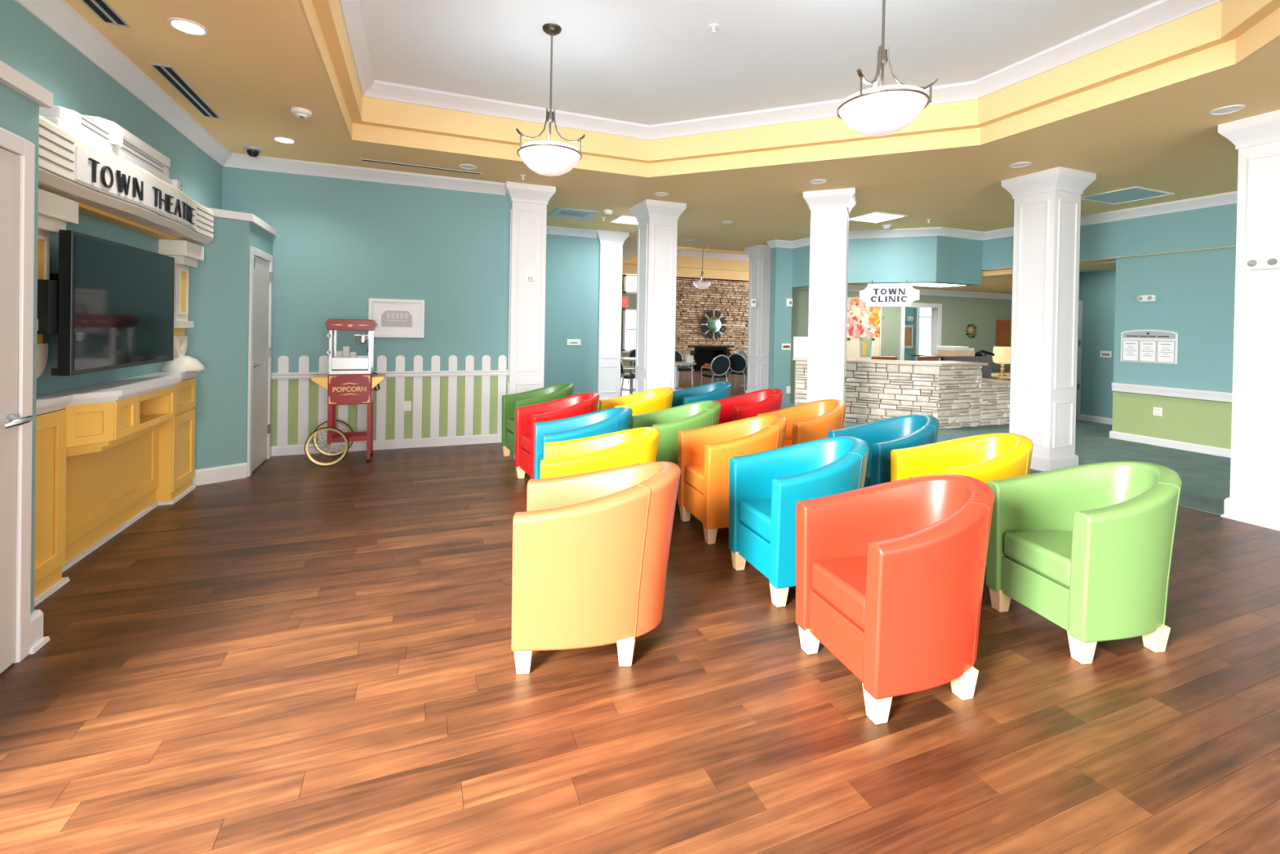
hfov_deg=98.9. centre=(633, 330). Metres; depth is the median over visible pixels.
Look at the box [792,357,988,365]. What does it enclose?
countertop
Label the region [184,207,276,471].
wall box
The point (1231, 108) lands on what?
recessed light
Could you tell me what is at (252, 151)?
security camera
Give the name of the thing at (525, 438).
seat cushion
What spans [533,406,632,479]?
tub chair
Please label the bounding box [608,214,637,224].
recessed light
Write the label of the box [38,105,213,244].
marquee
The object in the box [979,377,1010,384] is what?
countertop
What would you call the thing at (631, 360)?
dining table
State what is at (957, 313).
wall
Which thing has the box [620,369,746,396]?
floor
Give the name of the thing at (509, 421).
seat cushion
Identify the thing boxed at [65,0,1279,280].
ceiling
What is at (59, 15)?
trim
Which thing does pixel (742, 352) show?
dining chair
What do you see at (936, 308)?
door
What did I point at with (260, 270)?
door
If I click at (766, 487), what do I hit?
tub chair
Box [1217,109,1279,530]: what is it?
column
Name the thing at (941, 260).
wall
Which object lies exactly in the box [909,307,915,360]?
wall window
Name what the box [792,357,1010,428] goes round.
reception desk
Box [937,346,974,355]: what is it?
printer
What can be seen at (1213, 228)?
wall
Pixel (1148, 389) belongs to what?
rail
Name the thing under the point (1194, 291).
wall
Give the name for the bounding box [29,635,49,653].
trim
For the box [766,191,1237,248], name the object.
trim
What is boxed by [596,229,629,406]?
column
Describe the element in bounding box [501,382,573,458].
tub chair
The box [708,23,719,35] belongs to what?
sprinkler head
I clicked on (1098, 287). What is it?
wall
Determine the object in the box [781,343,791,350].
wall plate
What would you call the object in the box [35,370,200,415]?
countertop
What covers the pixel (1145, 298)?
emergency light
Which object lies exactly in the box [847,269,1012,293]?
ceiling
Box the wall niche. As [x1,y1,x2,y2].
[35,213,164,395]
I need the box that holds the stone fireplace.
[675,277,749,370]
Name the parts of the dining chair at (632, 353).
backrest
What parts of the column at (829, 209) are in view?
panel moulding, panel moulding, panel moulding, panel moulding, panel moulding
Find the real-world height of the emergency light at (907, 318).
0.120 m
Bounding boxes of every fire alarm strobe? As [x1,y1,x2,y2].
[525,269,536,282]
[786,297,792,306]
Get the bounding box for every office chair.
[871,355,897,359]
[917,355,938,360]
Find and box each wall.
[0,0,222,209]
[222,166,511,445]
[543,234,599,395]
[620,274,636,370]
[768,247,792,403]
[790,288,1012,398]
[791,235,982,288]
[904,306,910,360]
[982,203,1236,271]
[1078,271,1081,300]
[1080,269,1115,417]
[1111,247,1235,448]
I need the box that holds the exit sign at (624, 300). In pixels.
[621,297,627,306]
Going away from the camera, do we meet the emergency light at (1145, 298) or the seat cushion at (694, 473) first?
the seat cushion at (694, 473)
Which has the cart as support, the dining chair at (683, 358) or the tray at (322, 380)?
the tray at (322, 380)
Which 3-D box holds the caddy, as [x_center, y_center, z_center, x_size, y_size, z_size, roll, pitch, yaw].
[1.239,0.608,12.207,0.150,0.200,0.170,1,0,-21]
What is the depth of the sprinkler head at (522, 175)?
5.94 m
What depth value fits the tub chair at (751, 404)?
5.59 m
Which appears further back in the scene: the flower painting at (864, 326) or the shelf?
the flower painting at (864, 326)
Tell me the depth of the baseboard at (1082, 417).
8.58 m
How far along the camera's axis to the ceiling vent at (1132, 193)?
6.34 m
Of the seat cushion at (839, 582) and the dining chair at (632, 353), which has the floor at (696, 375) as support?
the dining chair at (632, 353)
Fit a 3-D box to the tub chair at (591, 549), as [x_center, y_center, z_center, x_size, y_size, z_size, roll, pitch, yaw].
[-0.145,0.970,2.406,0.694,0.765,0.538,1,0,-4]
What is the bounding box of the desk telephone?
[974,350,995,355]
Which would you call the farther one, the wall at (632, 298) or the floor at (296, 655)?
the wall at (632, 298)
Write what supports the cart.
on the floor at (296, 655)
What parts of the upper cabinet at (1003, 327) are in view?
door, door frame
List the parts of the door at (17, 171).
handle, lever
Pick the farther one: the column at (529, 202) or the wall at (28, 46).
the column at (529, 202)
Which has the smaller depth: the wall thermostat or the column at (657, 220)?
the column at (657, 220)
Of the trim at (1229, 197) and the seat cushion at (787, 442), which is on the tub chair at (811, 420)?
the seat cushion at (787, 442)
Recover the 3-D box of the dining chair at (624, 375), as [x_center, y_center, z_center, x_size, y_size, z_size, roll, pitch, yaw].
[-0.079,0.875,10.941,0.512,0.843,0.498,1,0,-12]
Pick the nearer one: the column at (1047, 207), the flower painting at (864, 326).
the column at (1047, 207)
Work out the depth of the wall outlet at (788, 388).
10.15 m
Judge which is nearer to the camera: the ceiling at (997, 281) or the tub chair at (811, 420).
the tub chair at (811, 420)
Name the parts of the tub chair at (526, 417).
leg, panel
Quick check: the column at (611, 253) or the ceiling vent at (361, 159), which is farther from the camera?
the column at (611, 253)
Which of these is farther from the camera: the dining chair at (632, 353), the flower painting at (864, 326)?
the dining chair at (632, 353)
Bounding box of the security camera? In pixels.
[242,145,262,156]
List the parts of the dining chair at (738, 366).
backrest, frame, seat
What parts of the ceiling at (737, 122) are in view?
dining tray panel, dining crown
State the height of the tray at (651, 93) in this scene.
0.560 m
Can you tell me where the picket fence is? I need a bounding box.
[271,355,508,445]
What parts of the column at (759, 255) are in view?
panel moulding, panel moulding, panel moulding, panel moulding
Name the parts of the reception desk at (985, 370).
panel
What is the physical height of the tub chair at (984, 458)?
0.765 m
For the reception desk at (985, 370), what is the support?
on the floor at (1205, 478)
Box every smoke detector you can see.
[290,106,311,119]
[603,209,613,214]
[881,224,891,229]
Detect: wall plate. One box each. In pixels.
[566,339,580,345]
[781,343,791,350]
[1100,351,1111,357]
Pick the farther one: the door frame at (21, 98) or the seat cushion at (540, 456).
the seat cushion at (540, 456)
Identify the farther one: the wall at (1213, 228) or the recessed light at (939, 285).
the recessed light at (939, 285)
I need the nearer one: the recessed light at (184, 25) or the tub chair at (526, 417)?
the recessed light at (184, 25)
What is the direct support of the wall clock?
attached to the wall at (957, 313)
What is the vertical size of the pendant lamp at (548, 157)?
1.040 m
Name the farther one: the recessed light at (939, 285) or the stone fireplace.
the stone fireplace
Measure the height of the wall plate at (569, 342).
0.100 m
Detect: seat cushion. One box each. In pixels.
[506,417,514,433]
[520,433,531,453]
[537,454,542,472]
[684,464,704,493]
[739,498,771,542]
[783,439,791,446]
[811,555,866,630]
[863,461,871,487]
[1004,529,1072,586]
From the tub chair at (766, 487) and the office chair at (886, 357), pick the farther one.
the office chair at (886, 357)
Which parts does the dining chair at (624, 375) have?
backrest, leg, frame, seat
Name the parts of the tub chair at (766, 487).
leg, panel, leg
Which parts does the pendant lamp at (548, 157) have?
arm, lamp shade, rod, arm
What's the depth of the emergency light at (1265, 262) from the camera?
3.98 m
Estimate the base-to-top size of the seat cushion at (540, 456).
0.120 m
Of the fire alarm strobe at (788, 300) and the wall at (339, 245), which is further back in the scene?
the fire alarm strobe at (788, 300)
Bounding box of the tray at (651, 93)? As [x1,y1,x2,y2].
[298,0,1279,177]
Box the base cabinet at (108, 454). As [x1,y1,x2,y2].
[34,370,200,606]
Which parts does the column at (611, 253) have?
panel moulding, panel moulding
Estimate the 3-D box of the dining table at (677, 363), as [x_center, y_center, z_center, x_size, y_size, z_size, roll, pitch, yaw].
[0.932,1.003,12.140,0.900,0.600,0.900,1,0,-21]
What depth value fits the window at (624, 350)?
17.05 m
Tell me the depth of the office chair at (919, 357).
9.54 m
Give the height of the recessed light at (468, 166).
0.007 m
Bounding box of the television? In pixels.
[36,229,174,376]
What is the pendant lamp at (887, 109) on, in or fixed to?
hanging from the ceiling at (737, 122)
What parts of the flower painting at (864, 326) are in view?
painted flower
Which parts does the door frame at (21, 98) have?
cap trim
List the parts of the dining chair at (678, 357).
backrest, seat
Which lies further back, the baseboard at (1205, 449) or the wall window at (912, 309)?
the wall window at (912, 309)
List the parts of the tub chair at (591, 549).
leg, leg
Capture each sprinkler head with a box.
[520,173,526,180]
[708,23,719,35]
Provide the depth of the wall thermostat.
10.56 m
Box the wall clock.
[965,323,977,338]
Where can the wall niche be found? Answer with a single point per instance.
(46, 383)
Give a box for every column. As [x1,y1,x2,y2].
[504,181,555,394]
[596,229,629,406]
[630,199,686,393]
[743,244,770,393]
[803,187,856,427]
[1001,166,1096,471]
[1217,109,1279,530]
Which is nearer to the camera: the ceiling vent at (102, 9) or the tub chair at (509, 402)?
the ceiling vent at (102, 9)
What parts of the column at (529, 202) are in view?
panel moulding, panel moulding, panel moulding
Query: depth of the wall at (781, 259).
10.10 m
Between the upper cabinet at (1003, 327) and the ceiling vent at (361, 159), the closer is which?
the ceiling vent at (361, 159)
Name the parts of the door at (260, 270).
handle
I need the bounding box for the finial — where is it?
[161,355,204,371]
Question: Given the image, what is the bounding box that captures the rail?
[1111,382,1232,403]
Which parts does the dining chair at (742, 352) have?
backrest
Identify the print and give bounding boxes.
[904,324,913,347]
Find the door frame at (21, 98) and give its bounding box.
[0,60,53,674]
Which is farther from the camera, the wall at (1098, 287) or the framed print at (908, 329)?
the framed print at (908, 329)
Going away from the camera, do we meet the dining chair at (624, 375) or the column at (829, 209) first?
the column at (829, 209)
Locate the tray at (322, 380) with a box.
[311,374,328,390]
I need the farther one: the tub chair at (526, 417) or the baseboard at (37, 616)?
the tub chair at (526, 417)
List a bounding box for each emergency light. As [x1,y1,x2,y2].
[905,316,913,320]
[1137,294,1155,302]
[1245,255,1279,270]
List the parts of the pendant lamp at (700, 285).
lamp shade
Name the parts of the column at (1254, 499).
panel moulding, panel moulding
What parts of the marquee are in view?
ornament post, name panel, ornament post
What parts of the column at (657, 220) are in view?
panel moulding, panel moulding, panel moulding, panel moulding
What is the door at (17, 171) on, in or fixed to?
attached to the door frame at (21, 98)
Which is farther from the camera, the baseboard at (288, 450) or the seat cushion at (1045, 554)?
the baseboard at (288, 450)
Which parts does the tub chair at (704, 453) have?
leg, panel, leg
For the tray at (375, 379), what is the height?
0.128 m
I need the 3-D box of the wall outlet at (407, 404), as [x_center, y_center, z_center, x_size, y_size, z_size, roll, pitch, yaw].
[-2.490,0.824,6.025,0.080,0.105,0.010,1,0,-21]
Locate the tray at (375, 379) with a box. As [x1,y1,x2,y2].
[371,373,385,389]
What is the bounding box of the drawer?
[328,355,373,374]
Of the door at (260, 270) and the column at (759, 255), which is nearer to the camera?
the door at (260, 270)
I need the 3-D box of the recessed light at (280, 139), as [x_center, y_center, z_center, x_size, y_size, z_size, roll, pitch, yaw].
[-3.140,-1.714,4.922,0.176,0.007,0.176,1,0,-21]
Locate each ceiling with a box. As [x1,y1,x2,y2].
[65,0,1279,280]
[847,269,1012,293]
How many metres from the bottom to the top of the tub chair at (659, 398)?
0.765 m
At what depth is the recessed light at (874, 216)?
7.78 m
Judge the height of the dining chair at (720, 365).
0.843 m
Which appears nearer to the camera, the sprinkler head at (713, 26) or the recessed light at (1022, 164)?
the sprinkler head at (713, 26)
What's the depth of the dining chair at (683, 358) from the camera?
14.19 m
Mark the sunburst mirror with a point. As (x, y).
(713, 324)
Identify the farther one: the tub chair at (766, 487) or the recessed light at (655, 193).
the recessed light at (655, 193)
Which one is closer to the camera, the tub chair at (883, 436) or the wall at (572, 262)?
the tub chair at (883, 436)
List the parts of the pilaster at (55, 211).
panel, panel frame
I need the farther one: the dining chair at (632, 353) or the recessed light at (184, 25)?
the dining chair at (632, 353)
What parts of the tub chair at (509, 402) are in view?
leg, panel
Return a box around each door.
[0,127,35,673]
[246,246,272,476]
[899,302,942,360]
[1075,300,1083,420]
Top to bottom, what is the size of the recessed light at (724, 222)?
0.007 m
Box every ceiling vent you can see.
[80,0,130,27]
[149,62,221,118]
[360,158,482,174]
[548,207,599,219]
[1080,186,1174,204]
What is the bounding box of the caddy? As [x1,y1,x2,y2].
[684,353,693,363]
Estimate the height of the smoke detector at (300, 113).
0.054 m
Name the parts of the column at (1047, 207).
panel moulding, panel moulding, panel moulding, panel moulding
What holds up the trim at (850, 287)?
attached to the wall at (941, 260)
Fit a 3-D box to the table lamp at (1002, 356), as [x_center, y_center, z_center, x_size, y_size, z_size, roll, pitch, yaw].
[7.014,0.577,10.412,0.330,0.550,0.330,1,0,-21]
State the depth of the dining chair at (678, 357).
13.26 m
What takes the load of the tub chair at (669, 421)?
on the floor at (296, 655)
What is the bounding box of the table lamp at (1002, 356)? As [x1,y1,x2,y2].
[992,346,1010,376]
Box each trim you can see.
[14,0,506,195]
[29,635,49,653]
[546,225,596,238]
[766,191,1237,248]
[791,284,1012,299]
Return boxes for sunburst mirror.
[700,310,726,338]
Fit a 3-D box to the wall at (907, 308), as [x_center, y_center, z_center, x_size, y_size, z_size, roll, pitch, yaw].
[5.910,0.074,14.409,3.500,2.600,0.100,1,0,-21]
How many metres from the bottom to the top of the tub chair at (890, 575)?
0.765 m
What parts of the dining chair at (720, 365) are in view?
seat, frame, backrest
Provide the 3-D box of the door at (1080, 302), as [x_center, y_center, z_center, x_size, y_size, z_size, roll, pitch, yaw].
[6.741,0.469,8.626,0.960,1.920,0.040,1,0,-21]
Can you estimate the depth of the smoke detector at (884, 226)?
8.35 m
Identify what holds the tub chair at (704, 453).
on the floor at (296, 655)
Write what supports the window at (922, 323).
attached to the wall window at (912, 309)
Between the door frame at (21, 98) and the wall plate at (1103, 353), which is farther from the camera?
the wall plate at (1103, 353)
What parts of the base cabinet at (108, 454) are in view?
panel frame, drawer, panel, panel frame, moulding, moulding, drawer, shelf opening frame, panel frame, drawer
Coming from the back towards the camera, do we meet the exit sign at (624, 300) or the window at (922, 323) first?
the exit sign at (624, 300)
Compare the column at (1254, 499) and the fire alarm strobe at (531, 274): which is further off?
the fire alarm strobe at (531, 274)
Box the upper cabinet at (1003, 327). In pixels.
[995,320,1011,346]
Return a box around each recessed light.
[167,17,208,35]
[272,136,295,143]
[459,164,476,169]
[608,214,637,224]
[653,192,668,195]
[721,221,733,223]
[809,178,826,183]
[848,211,907,222]
[911,283,965,287]
[1008,161,1031,168]
[1208,104,1244,115]
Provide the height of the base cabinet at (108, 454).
0.975 m
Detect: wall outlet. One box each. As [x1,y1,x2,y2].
[404,400,411,410]
[786,386,791,393]
[1153,406,1162,416]
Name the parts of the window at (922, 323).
pane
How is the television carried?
attached to the wall niche
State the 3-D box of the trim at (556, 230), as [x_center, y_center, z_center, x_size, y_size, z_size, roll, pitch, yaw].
[-1.351,-1.655,9.002,1.580,0.120,0.100,1,0,-21]
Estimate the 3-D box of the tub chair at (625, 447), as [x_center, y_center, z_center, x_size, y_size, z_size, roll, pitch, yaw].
[-0.195,0.963,3.267,0.694,0.765,0.538,1,0,-6]
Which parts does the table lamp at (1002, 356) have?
lamp shade, stem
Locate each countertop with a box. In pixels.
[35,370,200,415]
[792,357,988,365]
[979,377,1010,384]
[991,372,1010,380]
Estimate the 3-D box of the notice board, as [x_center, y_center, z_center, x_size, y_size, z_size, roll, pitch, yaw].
[6.525,0.192,6.947,0.020,0.420,0.580,1,0,-21]
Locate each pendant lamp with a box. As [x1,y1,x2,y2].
[515,22,585,176]
[693,256,712,288]
[836,0,937,136]
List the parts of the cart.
leg, corner post, leg, rail, glass, rail, leg, corner post, glass, leg, corner post, power cord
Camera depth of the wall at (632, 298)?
17.09 m
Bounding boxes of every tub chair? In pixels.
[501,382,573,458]
[511,461,680,674]
[515,391,599,479]
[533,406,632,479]
[540,426,660,478]
[599,386,674,415]
[630,400,721,465]
[671,381,731,407]
[677,414,786,544]
[714,388,783,423]
[728,435,869,607]
[756,399,846,446]
[795,474,994,724]
[827,413,938,487]
[890,432,1033,483]
[986,460,1182,664]
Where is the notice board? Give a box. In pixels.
[1120,329,1177,364]
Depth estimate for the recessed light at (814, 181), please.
5.98 m
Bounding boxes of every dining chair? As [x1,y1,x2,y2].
[620,356,635,395]
[627,348,635,383]
[675,350,693,386]
[680,358,688,380]
[700,355,730,385]
[728,353,747,391]
[735,349,747,382]
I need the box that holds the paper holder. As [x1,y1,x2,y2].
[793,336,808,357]
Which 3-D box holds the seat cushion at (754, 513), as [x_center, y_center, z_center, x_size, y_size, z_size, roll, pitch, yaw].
[0.882,1.022,2.998,0.502,0.120,0.358,1,0,-17]
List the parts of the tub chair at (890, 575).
leg, panel, leg, leg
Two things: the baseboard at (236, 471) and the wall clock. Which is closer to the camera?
the baseboard at (236, 471)
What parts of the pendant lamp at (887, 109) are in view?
arm, arm, rod, lamp shade, arm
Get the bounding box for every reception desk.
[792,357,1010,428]
[910,354,991,378]
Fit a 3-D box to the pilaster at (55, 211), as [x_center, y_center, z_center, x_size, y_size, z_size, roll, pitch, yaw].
[-2.878,-0.214,2.617,0.180,0.895,0.370,1,0,-21]
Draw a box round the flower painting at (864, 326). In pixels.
[846,295,884,359]
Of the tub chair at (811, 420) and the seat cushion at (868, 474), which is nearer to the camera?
the seat cushion at (868, 474)
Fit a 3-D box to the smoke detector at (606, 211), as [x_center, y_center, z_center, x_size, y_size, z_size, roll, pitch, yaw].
[-0.359,-1.661,7.683,0.140,0.054,0.140,1,0,-21]
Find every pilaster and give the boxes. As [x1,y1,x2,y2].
[36,187,78,377]
[158,239,204,357]
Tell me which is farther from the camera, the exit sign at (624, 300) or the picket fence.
the exit sign at (624, 300)
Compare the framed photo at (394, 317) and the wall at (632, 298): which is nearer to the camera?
the framed photo at (394, 317)
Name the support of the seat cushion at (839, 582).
on the tub chair at (890, 575)
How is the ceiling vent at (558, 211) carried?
in the ceiling at (737, 122)
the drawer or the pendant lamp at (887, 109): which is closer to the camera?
the pendant lamp at (887, 109)
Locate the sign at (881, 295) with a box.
[859,279,919,306]
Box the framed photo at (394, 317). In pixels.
[368,297,424,337]
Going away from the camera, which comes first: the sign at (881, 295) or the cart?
the cart
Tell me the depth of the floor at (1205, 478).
6.17 m
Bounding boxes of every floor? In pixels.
[0,442,1279,853]
[597,398,1231,515]
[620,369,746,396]
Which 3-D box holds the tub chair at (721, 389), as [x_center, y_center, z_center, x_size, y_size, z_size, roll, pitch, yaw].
[0.770,0.960,6.180,0.694,0.765,0.538,1,0,-21]
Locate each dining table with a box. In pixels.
[620,357,635,390]
[674,361,696,391]
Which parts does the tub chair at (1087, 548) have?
leg, panel, leg, leg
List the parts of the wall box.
cap trim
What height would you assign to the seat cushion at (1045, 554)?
0.120 m
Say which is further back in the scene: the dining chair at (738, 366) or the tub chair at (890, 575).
the dining chair at (738, 366)
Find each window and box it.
[621,274,636,352]
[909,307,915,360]
[913,307,931,360]
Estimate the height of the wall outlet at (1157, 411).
0.105 m
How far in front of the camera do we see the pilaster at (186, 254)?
4.20 m
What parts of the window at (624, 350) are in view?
frame, frame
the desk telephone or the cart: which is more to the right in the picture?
the desk telephone
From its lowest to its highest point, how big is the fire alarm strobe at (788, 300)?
0.150 m
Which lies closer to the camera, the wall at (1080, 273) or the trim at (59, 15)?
the trim at (59, 15)
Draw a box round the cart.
[304,319,385,466]
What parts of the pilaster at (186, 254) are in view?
panel frame, panel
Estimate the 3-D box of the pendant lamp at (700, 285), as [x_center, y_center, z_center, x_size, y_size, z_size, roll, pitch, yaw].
[1.714,-1.778,13.772,0.482,1.454,0.492,1,0,-21]
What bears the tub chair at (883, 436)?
on the floor at (296, 655)
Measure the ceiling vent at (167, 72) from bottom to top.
0.006 m
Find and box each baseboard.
[30,608,43,648]
[192,462,246,485]
[270,433,501,456]
[1080,413,1112,424]
[1109,431,1231,457]
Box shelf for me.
[333,434,366,442]
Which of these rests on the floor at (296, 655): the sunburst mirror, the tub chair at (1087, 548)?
the tub chair at (1087, 548)
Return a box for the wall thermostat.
[751,298,756,306]

